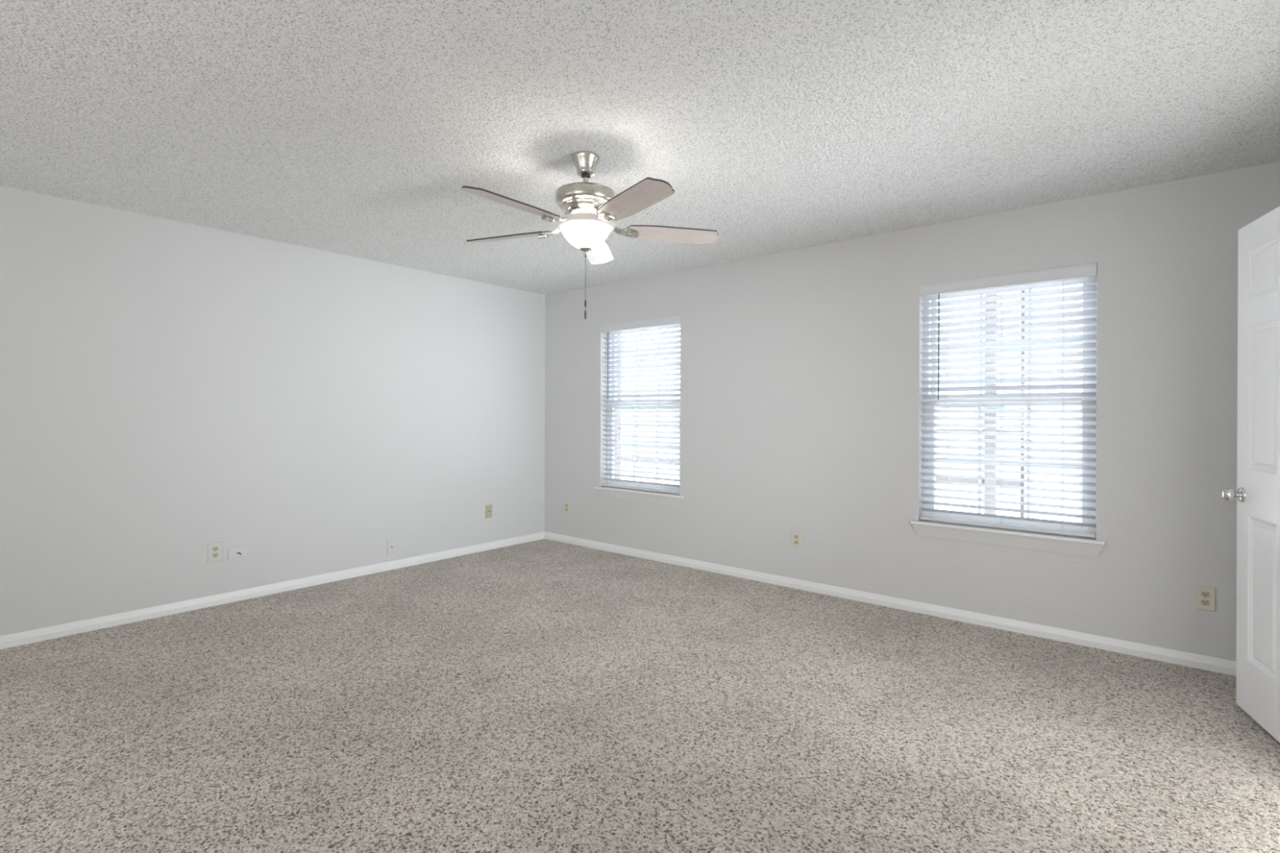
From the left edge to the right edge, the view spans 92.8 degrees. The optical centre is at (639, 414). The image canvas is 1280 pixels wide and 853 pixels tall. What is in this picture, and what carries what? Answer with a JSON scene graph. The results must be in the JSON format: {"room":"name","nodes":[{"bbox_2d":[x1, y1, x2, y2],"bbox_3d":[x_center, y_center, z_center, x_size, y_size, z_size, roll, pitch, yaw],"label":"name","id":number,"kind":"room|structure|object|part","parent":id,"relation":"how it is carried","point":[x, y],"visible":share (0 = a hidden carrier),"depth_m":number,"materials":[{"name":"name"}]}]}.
{"room":"empty bedroom","nodes":[
{"label":"empty bedroom","id":0,"kind":"room"},
{"bbox_2d":[0,185,545,635],"bbox_3d":[-3.140,0.013,3.642,0.200,2.440,6.600,0,0,40],"label":"wall","id":1,"kind":"structure","parent":0,"point":[169,388],"depth_m":4.01,"materials":[{"name":"white paint"}]},
{"bbox_2d":[207,541,222,562],"bbox_3d":[-2.752,0.888,3.949,0.011,0.125,0.080,0,0,40],"label":"wall outlet","id":2,"kind":"object","parent":1,"relation":"attached to","point":[214,549],"visible":1,"depth_m":3.94,"materials":[{"name":"white plastic"}]},
{"bbox_2d":[212,553,218,557],"bbox_3d":[-2.749,0.909,3.946,0.003,0.025,0.034,0,0,40],"label":"socket","id":3,"kind":"object","parent":2,"relation":"attached to","point":[214,555],"depth_m":3.95,"materials":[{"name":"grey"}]},
{"bbox_2d":[212,546,218,551],"bbox_3d":[-2.749,0.868,3.946,0.003,0.025,0.034,0,0,40],"label":"socket","id":4,"kind":"object","parent":2,"relation":"attached to","point":[214,548],"depth_m":3.95,"materials":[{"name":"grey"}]},
{"bbox_2d":[227,546,247,559],"bbox_3d":[-2.660,0.916,4.038,0.038,0.072,0.112,0,0,40],"label":"cable plate","id":5,"kind":"object","parent":1,"relation":"attached to","point":[239,552],"visible":1,"depth_m":4.04,"materials":[{"name":"white plastic"}]},
{"bbox_2d":[0,531,544,649],"bbox_3d":[-2.998,1.200,3.651,0.015,0.067,6.400,0,0,40],"label":"baseboard","id":6,"kind":"structure","parent":1,"relation":"attached to","point":[24,637],"depth_m":4.01,"materials":[{"name":"white paint"}]},
{"bbox_2d":[386,538,395,555],"bbox_3d":[-1.984,1.056,4.870,0.018,0.117,0.073,0,0,40],"label":"cable plate","id":7,"kind":"object","parent":1,"relation":"attached to","point":[391,544],"visible":1,"depth_m":4.87,"materials":[{"name":"white plastic"}]},
{"bbox_2d":[485,504,492,518],"bbox_3d":[-1.383,0.886,5.593,0.018,0.117,0.070,0,0,40],"label":"cable plate","id":8,"kind":"object","parent":1,"relation":"attached to","point":[488,508],"visible":1,"depth_m":5.59,"materials":[{"name":"beige plastic"}]},
{"bbox_2d":[0,538,1279,852],"bbox_3d":[-1.016,1.302,1.980,5.600,0.120,6.760,0,0,40],"label":"floor","id":9,"kind":"structure","parent":0,"point":[544,695],"depth_m":2.43,"materials":[{"name":"carpet"}]},
{"bbox_2d":[0,0,1279,295],"bbox_3d":[-1.007,-1.258,1.978,5.600,0.120,6.760,0,0,40],"label":"ceiling","id":10,"kind":"structure","parent":0,"point":[356,128],"depth_m":2.39,"materials":[{"name":"white paint"}]},
{"bbox_2d":[461,151,719,319],"bbox_3d":[-0.288,-0.820,2.777,1.249,0.753,1.195,0,0,40],"label":"ceiling fan","id":11,"kind":"object","parent":10,"relation":"hanging from","point":[591,210],"visible":1,"depth_m":2.74,"materials":[{"name":"silver metal"}]},
{"bbox_3d":[-0.641,-0.868,2.976,0.469,0.007,0.132,0,13,22],"label":"fan blade","id":12,"kind":"part","parent":11,"relation":"part of","materials":[{"name":"brown wood"}]},
{"bbox_3d":[-0.519,-0.867,2.498,0.132,0.007,0.469,17,10,39],"label":"fan blade","id":13,"kind":"part","parent":11,"relation":"part of","materials":[{"name":"brown wood"}]},
{"bbox_3d":[-0.252,-0.599,2.820,0.004,0.286,0.004,0,0,40],"label":"pull chain","id":14,"kind":"part","parent":11,"relation":"part of","materials":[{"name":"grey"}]},
{"bbox_3d":[-0.251,-0.819,2.820,0.232,0.098,0.232,0,0,40],"label":"lamp shade","id":15,"kind":"part","parent":11,"relation":"part of","materials":[{"name":"white glass"}]},
{"bbox_3d":[-0.224,-0.866,3.239,0.132,0.007,0.469,-13,-1,4],"label":"fan blade","id":16,"kind":"part","parent":11,"relation":"part of","materials":[{"name":"brown wood"}]},
{"bbox_3d":[-0.027,-0.865,2.465,0.132,0.007,0.469,15,-8,-31],"label":"fan blade","id":17,"kind":"part","parent":11,"relation":"part of","materials":[{"name":"brown wood"}]},
{"bbox_3d":[0.155,-0.865,2.924,0.469,0.007,0.132,0,-13,-14],"label":"fan blade","id":18,"kind":"part","parent":11,"relation":"part of","materials":[{"name":"brown wood"}]},
{"bbox_2d":[544,161,1279,661],"bbox_3d":[1.096,0.027,4.519,5.600,2.440,0.160,0,0,40],"label":"wall","id":19,"kind":"structure","parent":0,"point":[801,370],"depth_m":3.91,"materials":[{"name":"white paint"}]},
{"bbox_2d":[564,501,569,514],"bbox_3d":[-0.707,0.899,5.902,0.074,0.117,0.011,0,0,40],"label":"wall outlet","id":20,"kind":"object","parent":19,"relation":"attached to","point":[566,504],"visible":1,"depth_m":5.90,"materials":[{"name":"beige plastic"}]},
{"bbox_2d":[595,323,683,506],"bbox_3d":[0.022,-0.037,5.383,0.986,1.586,0.181,0,0,40],"label":"window","id":21,"kind":"structure","parent":19,"relation":"in","point":[642,495],"depth_m":5.43,"materials":[{"name":"white plastic"}]},
{"bbox_3d":[-0.003,0.674,5.356,0.986,0.020,0.108,0,0,40],"label":"sill","id":22,"kind":"part","parent":21,"relation":"part of","materials":[{"name":"white paint"}]},
{"bbox_2d":[600,315,680,493],"bbox_3d":[0.000,-0.087,5.357,0.903,1.485,0.075,0,0,40],"label":"window blind","id":23,"kind":"object","parent":21,"relation":"attached to","point":[657,323],"visible":0.94,"depth_m":5.35,"materials":[{"name":"white plastic"}]},
{"bbox_3d":[-0.222,-0.074,5.557,0.002,1.423,0.048,0,0,40],"label":"ladder cord","id":24,"kind":"part","parent":23,"relation":"part of","materials":[{"name":"white fabric"}]},
{"bbox_3d":[0.006,0.646,5.367,0.898,0.020,0.050,0,0,40],"label":"rail","id":25,"kind":"part","parent":23,"relation":"part of","materials":[{"name":"white plastic"}]},
{"bbox_3d":[0.008,-0.074,5.366,0.002,1.423,0.048,0,0,40],"label":"ladder cord","id":26,"kind":"part","parent":23,"relation":"part of","materials":[{"name":"white fabric"}]},
{"bbox_3d":[0.238,-0.073,5.175,0.002,1.423,0.048,0,0,40],"label":"ladder cord","id":27,"kind":"part","parent":23,"relation":"part of","materials":[{"name":"white fabric"}]},
{"bbox_3d":[0.057,-0.081,5.425,0.906,1.498,0.072,0,0,40],"label":"frame","id":28,"kind":"part","parent":21,"relation":"part of","materials":[{"name":"white plastic"}]},
{"bbox_3d":[0.047,0.266,5.414,0.834,0.749,0.026,0,0,40],"label":"sash","id":29,"kind":"part","parent":21,"relation":"part of","materials":[{"name":"white plastic"}]},
{"bbox_3d":[0.068,-0.425,5.437,0.834,0.753,0.026,0,0,40],"label":"sash","id":30,"kind":"part","parent":21,"relation":"part of","materials":[{"name":"white plastic"}]},
{"bbox_2d":[791,530,801,548],"bbox_3d":[1.125,0.897,4.382,0.074,0.117,0.011,0,0,40],"label":"wall outlet","id":31,"kind":"object","parent":19,"relation":"attached to","point":[796,535],"visible":1,"depth_m":4.38,"materials":[{"name":"beige plastic"}]},
{"bbox_2d":[544,531,1235,675],"bbox_3d":[1.036,1.214,4.452,5.200,0.067,0.015,0,0,40],"label":"baseboard","id":32,"kind":"structure","parent":19,"relation":"attached to","point":[1148,651],"depth_m":3.74,"materials":[{"name":"white paint"}]},
{"bbox_2d":[911,275,1105,557],"bbox_3d":[2.151,-0.028,3.617,0.981,1.586,0.181,0,0,40],"label":"window","id":33,"kind":"structure","parent":19,"relation":"in","point":[1042,541],"depth_m":3.56,"materials":[{"name":"white plastic"}]},
{"bbox_2d":[919,262,1097,537],"bbox_3d":[2.129,-0.078,3.590,0.898,1.485,0.075,0,0,40],"label":"window blind","id":34,"kind":"object","parent":33,"relation":"attached to","point":[1083,271],"visible":1,"depth_m":3.56,"materials":[{"name":"white plastic"}]},
{"bbox_3d":[1.908,-0.066,3.789,0.002,1.423,0.048,0,0,40],"label":"ladder cord","id":35,"kind":"part","parent":34,"relation":"part of","materials":[{"name":"white fabric"}]},
{"bbox_3d":[2.137,-0.065,3.599,0.002,1.423,0.048,0,0,40],"label":"ladder cord","id":36,"kind":"part","parent":34,"relation":"part of","materials":[{"name":"white fabric"}]},
{"bbox_3d":[2.134,0.655,3.600,0.893,0.020,0.050,0,0,40],"label":"rail","id":37,"kind":"part","parent":34,"relation":"part of","materials":[{"name":"white plastic"}]},
{"bbox_3d":[2.366,-0.064,3.409,0.002,1.423,0.048,0,0,40],"label":"ladder cord","id":38,"kind":"part","parent":34,"relation":"part of","materials":[{"name":"white fabric"}]},
{"bbox_3d":[2.125,0.682,3.589,0.981,0.020,0.108,0,0,40],"label":"sill","id":39,"kind":"part","parent":33,"relation":"part of","materials":[{"name":"white paint"}]},
{"bbox_3d":[2.175,0.274,3.647,0.829,0.749,0.026,0,0,40],"label":"sash","id":40,"kind":"part","parent":33,"relation":"part of","materials":[{"name":"white plastic"}]},
{"bbox_3d":[2.197,-0.417,3.670,0.829,0.753,0.026,0,0,40],"label":"sash","id":41,"kind":"part","parent":33,"relation":"part of","materials":[{"name":"white plastic"}]},
{"bbox_2d":[1195,585,1215,612],"bbox_3d":[2.785,0.904,3.003,0.074,0.117,0.011,0,0,40],"label":"wall outlet","id":42,"kind":"object","parent":19,"relation":"attached to","point":[1205,597],"visible":1,"depth_m":3.00,"materials":[{"name":"beige plastic"}]},
{"bbox_2d":[1200,600,1209,605],"bbox_3d":[2.783,0.925,3.000,0.034,0.025,0.003,0,0,40],"label":"socket","id":43,"kind":"object","parent":42,"relation":"attached to","point":[1203,602],"depth_m":3.00,"materials":[{"name":"grey plastic"}]},
{"bbox_2d":[1200,591,1209,597],"bbox_3d":[2.783,0.884,3.000,0.034,0.025,0.003,0,0,40],"label":"socket","id":44,"kind":"object","parent":42,"relation":"attached to","point":[1203,594],"depth_m":3.00,"materials":[{"name":"grey plastic"}]},
{"bbox_3d":[1.054,0.030,0.161,0.300,2.440,6.600,0,0,40],"label":"wall","id":45,"kind":"structure","parent":0,"visible":0},
{"bbox_2d":[1221,206,1279,742],"bbox_3d":[2.412,0.222,2.252,0.164,2.027,0.770,0,0,24],"label":"door","id":46,"kind":"structure","parent":45,"relation":"in","point":[1257,495],"depth_m":2.45,"materials":[{"name":"white paint"}]},
{"bbox_3d":[2.501,0.337,2.582,0.054,0.054,0.054,0,0,24],"label":"knob","id":47,"kind":"part","parent":46,"relation":"part of","materials":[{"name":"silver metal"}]},
{"label":"outside","id":48,"kind":"structure","parent":0,"visible":0},
{"bbox_2d":[621,452,1081,522],"bbox_3d":[15.374,1.701,33.627,70.000,0.150,56.800,0,0,40],"label":"ground","id":49,"kind":"structure","parent":48,"point":[1035,485],"depth_m":12.56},
{"bbox_2d":[622,328,680,466],"bbox_3d":[1.230,-1.362,19.221,3.748,5.913,3.876,0,0,-9],"label":"bare tree","id":50,"kind":"object","parent":49,"relation":"on","point":[675,328],"visible":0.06,"depth_m":18.87,"materials":[{"name":"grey plant"}]},
{"bbox_2d":[621,315,1082,479],"bbox_3d":[5.862,-0.701,24.504,24.200,4.600,9.000,0,0,40],"label":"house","id":51,"kind":"structure","parent":49,"relation":"on","point":[1033,422],"depth_m":17.14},
{"bbox_3d":[9.761,0.114,16.671,1.250,1.290,0.030,0,0,40],"label":"house window trim","id":52,"kind":"part","parent":51,"relation":"part of","materials":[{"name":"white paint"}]},
{"bbox_2d":[937,287,1082,518],"bbox_3d":[5.492,-0.569,9.012,3.399,4.365,3.386,0,0,40],"label":"bare tree","id":53,"kind":"object","parent":49,"relation":"on","point":[1032,492],"visible":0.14,"depth_m":8.96,"materials":[{"name":"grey plant"}]},
{"bbox_3d":[0.504,1.448,7.100,17.000,0.290,3.020,0,0,40],"label":"porch slab","id":54,"kind":"object","parent":49,"relation":"on","visible":0},
{"bbox_2d":[613,289,1025,517],"bbox_3d":[0.814,0.004,7.574,6.762,2.600,0.090,0,0,40],"label":"porch railing","id":55,"kind":"object","parent":54,"relation":"on","point":[987,437],"visible":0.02,"depth_m":5.56,"materials":[{"name":"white wood"}]},
{"bbox_3d":[-0.326,-0.001,8.520,0.090,2.600,0.090,0,0,40],"label":"post","id":56,"kind":"part","parent":55,"relation":"part of","materials":[{"name":"brown wood"}]},
{"bbox_3d":[0.806,0.374,7.579,6.745,0.496,0.024,0,0,40],"label":"rail","id":57,"kind":"part","parent":55,"relation":"part of","materials":[{"name":"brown wood"}]},
{"bbox_3d":[3.213,0.014,5.582,0.090,2.600,0.090,0,0,40],"label":"post","id":58,"kind":"part","parent":55,"relation":"part of","materials":[{"name":"brown wood"}]}
]}

